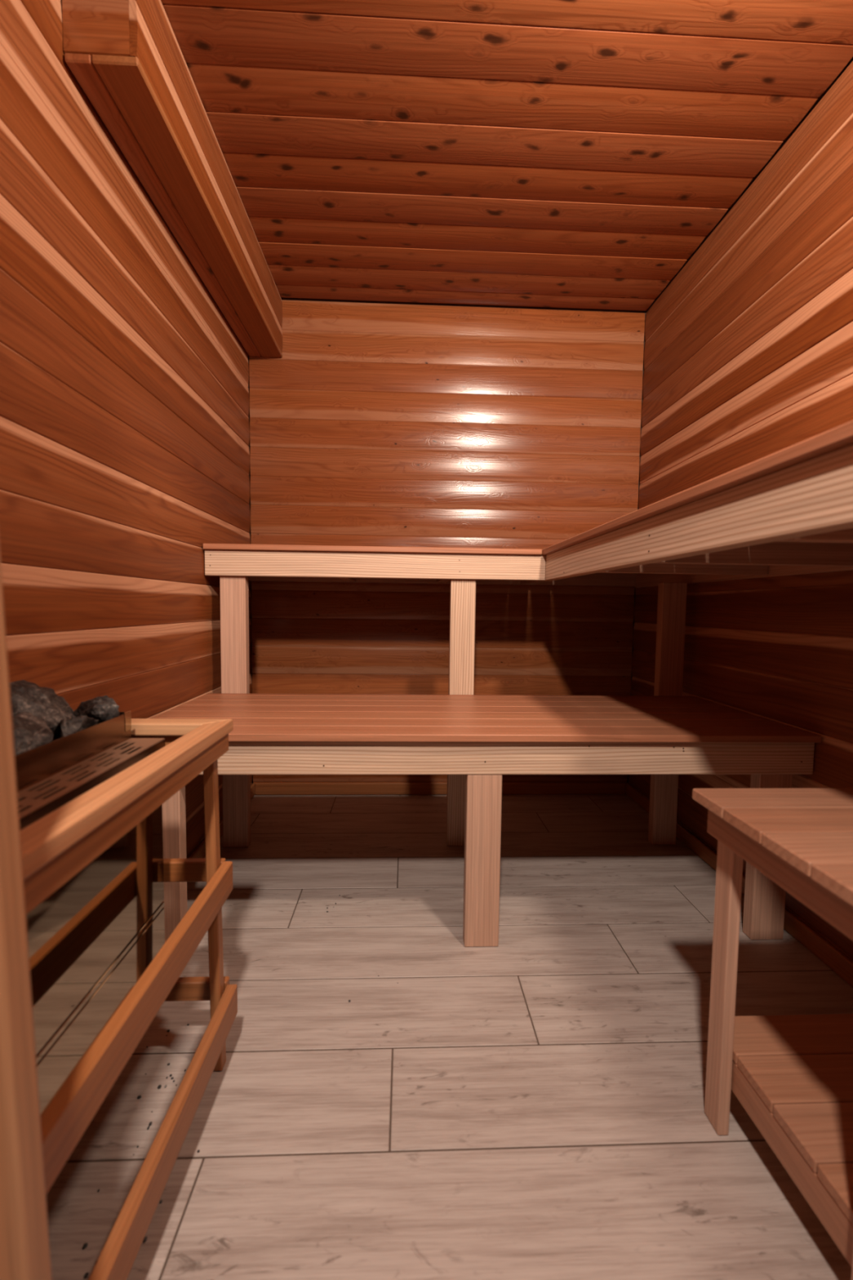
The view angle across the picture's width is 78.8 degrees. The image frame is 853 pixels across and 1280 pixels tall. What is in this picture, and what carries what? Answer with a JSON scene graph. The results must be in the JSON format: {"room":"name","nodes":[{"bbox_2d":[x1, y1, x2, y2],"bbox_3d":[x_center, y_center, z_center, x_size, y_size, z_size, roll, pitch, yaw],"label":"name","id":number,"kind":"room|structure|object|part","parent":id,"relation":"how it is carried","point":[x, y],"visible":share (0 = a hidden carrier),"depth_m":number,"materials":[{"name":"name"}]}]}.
{"room":"sauna","nodes":[
{"label":"sauna","id":0,"kind":"room"},
{"bbox_2d":[0,0,252,858],"bbox_3d":[-0.747,-0.300,0.495,0.060,2.275,3.806,1,4,-2],"label":"wall","id":1,"kind":"structure","parent":0,"point":[125,431],"depth_m":1.18,"materials":[{"name":"brown wood"}]},
{"bbox_2d":[187,782,254,858],"bbox_3d":[-0.724,0.806,0.572,0.012,0.055,3.675,1,4,-2],"label":"baseboard","id":2,"kind":"structure","parent":1,"relation":"attached to","point":[200,852],"depth_m":1.79,"materials":[{"name":"brown wood"}]},
{"bbox_2d":[247,297,647,783],"bbox_3d":[0.089,-0.412,2.400,1.799,2.275,0.060,1,4,-2],"label":"wall","id":3,"kind":"structure","parent":0,"point":[388,424],"depth_m":2.35,"materials":[{"name":"brown wood"}]},
{"bbox_2d":[254,782,626,795],"bbox_3d":[0.077,0.697,2.434,1.740,0.055,0.012,1,4,-2],"label":"baseboard","id":4,"kind":"structure","parent":3,"relation":"attached to","point":[602,788],"depth_m":2.42,"materials":[{"name":"brown wood"}]},
{"bbox_2d":[45,794,852,1279],"bbox_3d":[0.150,0.869,0.607,1.886,0.050,3.806,1,4,-2],"label":"floor","id":5,"kind":"structure","parent":0,"point":[531,1105],"depth_m":0.97,"materials":[{"name":"tile"}]},
{"bbox_2d":[14,711,164,1116],"bbox_3d":[-0.585,0.466,0.693,0.284,0.724,0.419,1,4,-2],"label":"heater","id":6,"kind":"object","parent":5,"relation":"on","point":[91,940],"visible":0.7,"depth_m":0.70,"materials":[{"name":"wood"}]},
{"bbox_2d":[11,711,53,755],"bbox_3d":[-0.538,0.139,0.686,0.075,0.076,0.129,-2,4,-31],"label":"rock","id":7,"kind":"object","parent":6,"relation":"in","point":[30,731],"visible":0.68,"depth_m":0.68,"materials":[{"name":"stone"}]},
{"bbox_2d":[8,680,75,741],"bbox_3d":[-0.599,0.113,0.788,0.110,0.103,0.153,0,4,-16],"label":"rock","id":8,"kind":"object","parent":6,"relation":"in","point":[44,703],"visible":0.46,"depth_m":0.77,"materials":[{"name":"stone"}]},
{"bbox_2d":[14,711,131,813],"bbox_3d":[-0.608,0.174,0.673,0.224,0.138,0.418,1,4,-2],"label":"tray","id":9,"kind":"object","parent":6,"relation":"on","point":[35,767],"depth_m":0.72,"materials":[{"name":"metal"}]},
{"bbox_2d":[59,715,98,737],"bbox_3d":[-0.529,0.138,0.782,0.037,0.050,0.079,0,4,-4],"label":"rock","id":10,"kind":"object","parent":6,"relation":"in","point":[73,725],"visible":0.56,"depth_m":0.76,"materials":[{"name":"stone"}]},
{"bbox_2d":[17,737,164,830],"bbox_3d":[-0.468,0.197,0.680,0.057,0.031,0.419,1,4,-2],"label":"grille","id":11,"kind":"object","parent":6,"relation":"attached to","point":[39,794],"depth_m":0.69,"materials":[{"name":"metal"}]},
{"bbox_3d":[-0.451,0.349,0.690,0.005,0.238,0.418,1,4,-2],"label":"panel","id":12,"kind":"part","parent":6,"relation":"part of","materials":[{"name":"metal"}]},
{"bbox_2d":[73,695,119,724],"bbox_3d":[-0.539,0.127,0.850,0.058,0.068,0.066,4,5,38],"label":"rock","id":13,"kind":"object","parent":6,"relation":"in","point":[102,708],"visible":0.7,"depth_m":0.84,"materials":[{"name":"stone"}]},
{"bbox_3d":[-0.453,0.547,0.703,0.005,0.134,0.418,1,4,-2],"label":"panel","id":14,"kind":"part","parent":6,"relation":"part of","materials":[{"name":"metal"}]},
{"bbox_2d":[19,718,237,1279],"bbox_3d":[-0.541,0.495,0.707,0.380,0.665,0.585,1,4,-2],"label":"guard","id":15,"kind":"object","parent":5,"relation":"on","point":[59,845],"visible":0.63,"depth_m":0.66,"materials":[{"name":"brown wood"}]},
{"bbox_3d":[-0.367,0.206,0.685,0.020,0.037,0.566,1,4,-2],"label":"apron rail","id":16,"kind":"part","parent":15,"relation":"part of","materials":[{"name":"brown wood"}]},
{"bbox_3d":[-0.370,0.177,0.686,0.040,0.022,0.571,1,4,-2],"label":"cap rail","id":17,"kind":"part","parent":15,"relation":"part of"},
{"bbox_3d":[-0.365,0.464,0.702,0.019,0.056,0.566,1,4,-2],"label":"guard rail","id":18,"kind":"part","parent":15,"relation":"part of","materials":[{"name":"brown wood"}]},
{"bbox_3d":[-0.563,0.187,0.948,0.348,0.037,0.020,1,4,-2],"label":"apron rail","id":19,"kind":"part","parent":15,"relation":"part of","materials":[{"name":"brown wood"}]},
{"bbox_3d":[-0.363,0.710,0.719,0.020,0.058,0.568,1,4,-2],"label":"guard rail","id":20,"kind":"part","parent":15,"relation":"part of","materials":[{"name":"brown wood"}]},
{"bbox_3d":[-0.549,0.158,0.943,0.375,0.022,0.044,1,4,-2],"label":"cap rail","id":21,"kind":"part","parent":15,"relation":"part of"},
{"bbox_3d":[-0.564,0.438,0.986,0.354,0.039,0.018,1,4,-2],"label":"guard rail","id":22,"kind":"part","parent":15,"relation":"part of","materials":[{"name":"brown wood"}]},
{"bbox_3d":[-0.565,0.675,1.002,0.359,0.038,0.018,1,4,-2],"label":"guard rail","id":23,"kind":"part","parent":15,"relation":"part of","materials":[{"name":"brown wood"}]},
{"bbox_3d":[-0.397,0.491,0.971,0.020,0.643,0.024,0,3,-2],"label":"guard post","id":24,"kind":"part","parent":15,"relation":"part of","materials":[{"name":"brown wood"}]},
{"bbox_2d":[82,894,378,1278],"bbox_3d":[-0.367,0.805,1.080,0.394,0.004,0.972,3,4,29],"label":"crumbs","id":25,"kind":"object","parent":5,"relation":"on","point":[85,1245],"visible":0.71,"depth_m":0.87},
{"bbox_2d":[151,693,821,946],"bbox_3d":[0.114,0.497,1.597,1.760,0.564,0.588,1,4,-2],"label":"bench","id":26,"kind":"object","parent":5,"relation":"on","point":[482,738],"visible":0.88,"depth_m":1.33,"materials":[{"name":"brown wood"}]},
{"bbox_3d":[-0.667,0.559,1.328,0.089,0.455,0.038,1,4,-2],"label":"post","id":27,"kind":"part","parent":26,"relation":"part of","materials":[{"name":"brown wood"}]},
{"bbox_3d":[0.145,0.568,1.349,0.089,0.455,0.038,1,4,-2],"label":"post","id":28,"kind":"part","parent":26,"relation":"part of","materials":[{"name":"brown wood"}]},
{"bbox_3d":[0.914,0.575,1.393,0.089,0.455,0.038,1,4,-2],"label":"post","id":29,"kind":"part","parent":26,"relation":"part of","materials":[{"name":"brown wood"}]},
{"bbox_2d":[202,420,852,847],"bbox_3d":[0.128,0.255,1.297,1.760,1.086,2.223,1,4,-2],"label":"bench","id":30,"kind":"object","parent":5,"relation":"on","point":[788,511],"visible":0.98,"depth_m":1.79,"materials":[{"name":"brown wood"}]},
{"bbox_3d":[-0.686,0.262,1.866,0.089,0.978,0.038,1,4,-2],"label":"post","id":31,"kind":"part","parent":30,"relation":"part of","materials":[{"name":"brown wood"}]},
{"bbox_3d":[0.125,0.270,1.899,0.089,0.978,0.038,1,4,-2],"label":"post","id":32,"kind":"part","parent":30,"relation":"part of","materials":[{"name":"brown wood"}]},
{"bbox_3d":[0.895,0.278,1.931,0.089,0.978,0.038,1,4,-2],"label":"post","id":33,"kind":"part","parent":30,"relation":"part of","materials":[{"name":"brown wood"}]},
{"bbox_2d":[692,787,852,1279],"bbox_3d":[0.732,0.551,0.749,0.566,0.580,0.372,1,4,-2],"label":"stand","id":34,"kind":"object","parent":5,"relation":"on","point":[792,1075],"visible":1,"depth_m":0.79,"materials":[{"name":"brown wood"}]},
{"bbox_3d":[0.500,0.550,0.872,0.020,0.560,0.042,1,4,-2],"label":"leg","id":35,"kind":"part","parent":34,"relation":"part of","materials":[{"name":"brown wood"}]},
{"bbox_3d":[0.525,0.735,0.758,0.019,0.054,0.282,1,4,-2],"label":"shelf rail","id":36,"kind":"part","parent":34,"relation":"part of","materials":[{"name":"brown wood"}]},
{"bbox_3d":[0.512,0.569,0.580,0.020,0.560,0.042,1,4,-2],"label":"leg","id":37,"kind":"part","parent":34,"relation":"part of","materials":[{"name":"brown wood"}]},
{"bbox_2d":[160,0,852,311],"bbox_3d":[0.179,-1.397,0.462,1.799,0.060,3.719,1,4,-2],"label":"ceiling","id":38,"kind":"structure","parent":0,"point":[553,153],"depth_m":1.45,"materials":[{"name":"brown wood"}]},
{"bbox_2d":[62,0,282,357],"bbox_3d":[-0.681,-1.328,1.657,0.146,0.247,1.240,1,4,-2],"label":"ceiling beam","id":39,"kind":"structure","parent":38,"relation":"attached to","point":[126,57],"depth_m":1.29,"materials":[{"name":"brown wood"}]},
{"bbox_2d":[628,59,852,961],"bbox_3d":[1.077,-0.282,0.570,0.060,2.275,3.806,1,4,-2],"label":"wall","id":40,"kind":"structure","parent":0,"point":[748,349],"depth_m":1.55,"materials":[{"name":"brown wood"}]},
{"bbox_2d":[625,782,852,986],"bbox_3d":[1.026,0.824,0.644,0.012,0.055,3.675,1,4,-2],"label":"baseboard","id":41,"kind":"structure","parent":40,"relation":"attached to","point":[828,953],"depth_m":1.39,"materials":[{"name":"brown wood"}]},
{"bbox_3d":[-0.553,-0.256,0.332,0.309,2.212,0.060,1,4,-2],"label":"wall","id":42,"kind":"structure","parent":0,"visible":0},
{"bbox_2d":[0,559,51,1279],"bbox_3d":[-0.358,-0.174,0.361,0.085,2.050,0.030,-1,4,-2],"label":"trim","id":43,"kind":"structure","parent":42,"relation":"attached to","point":[24,1247],"depth_m":0.39,"materials":[{"name":"brown wood"}]}
]}

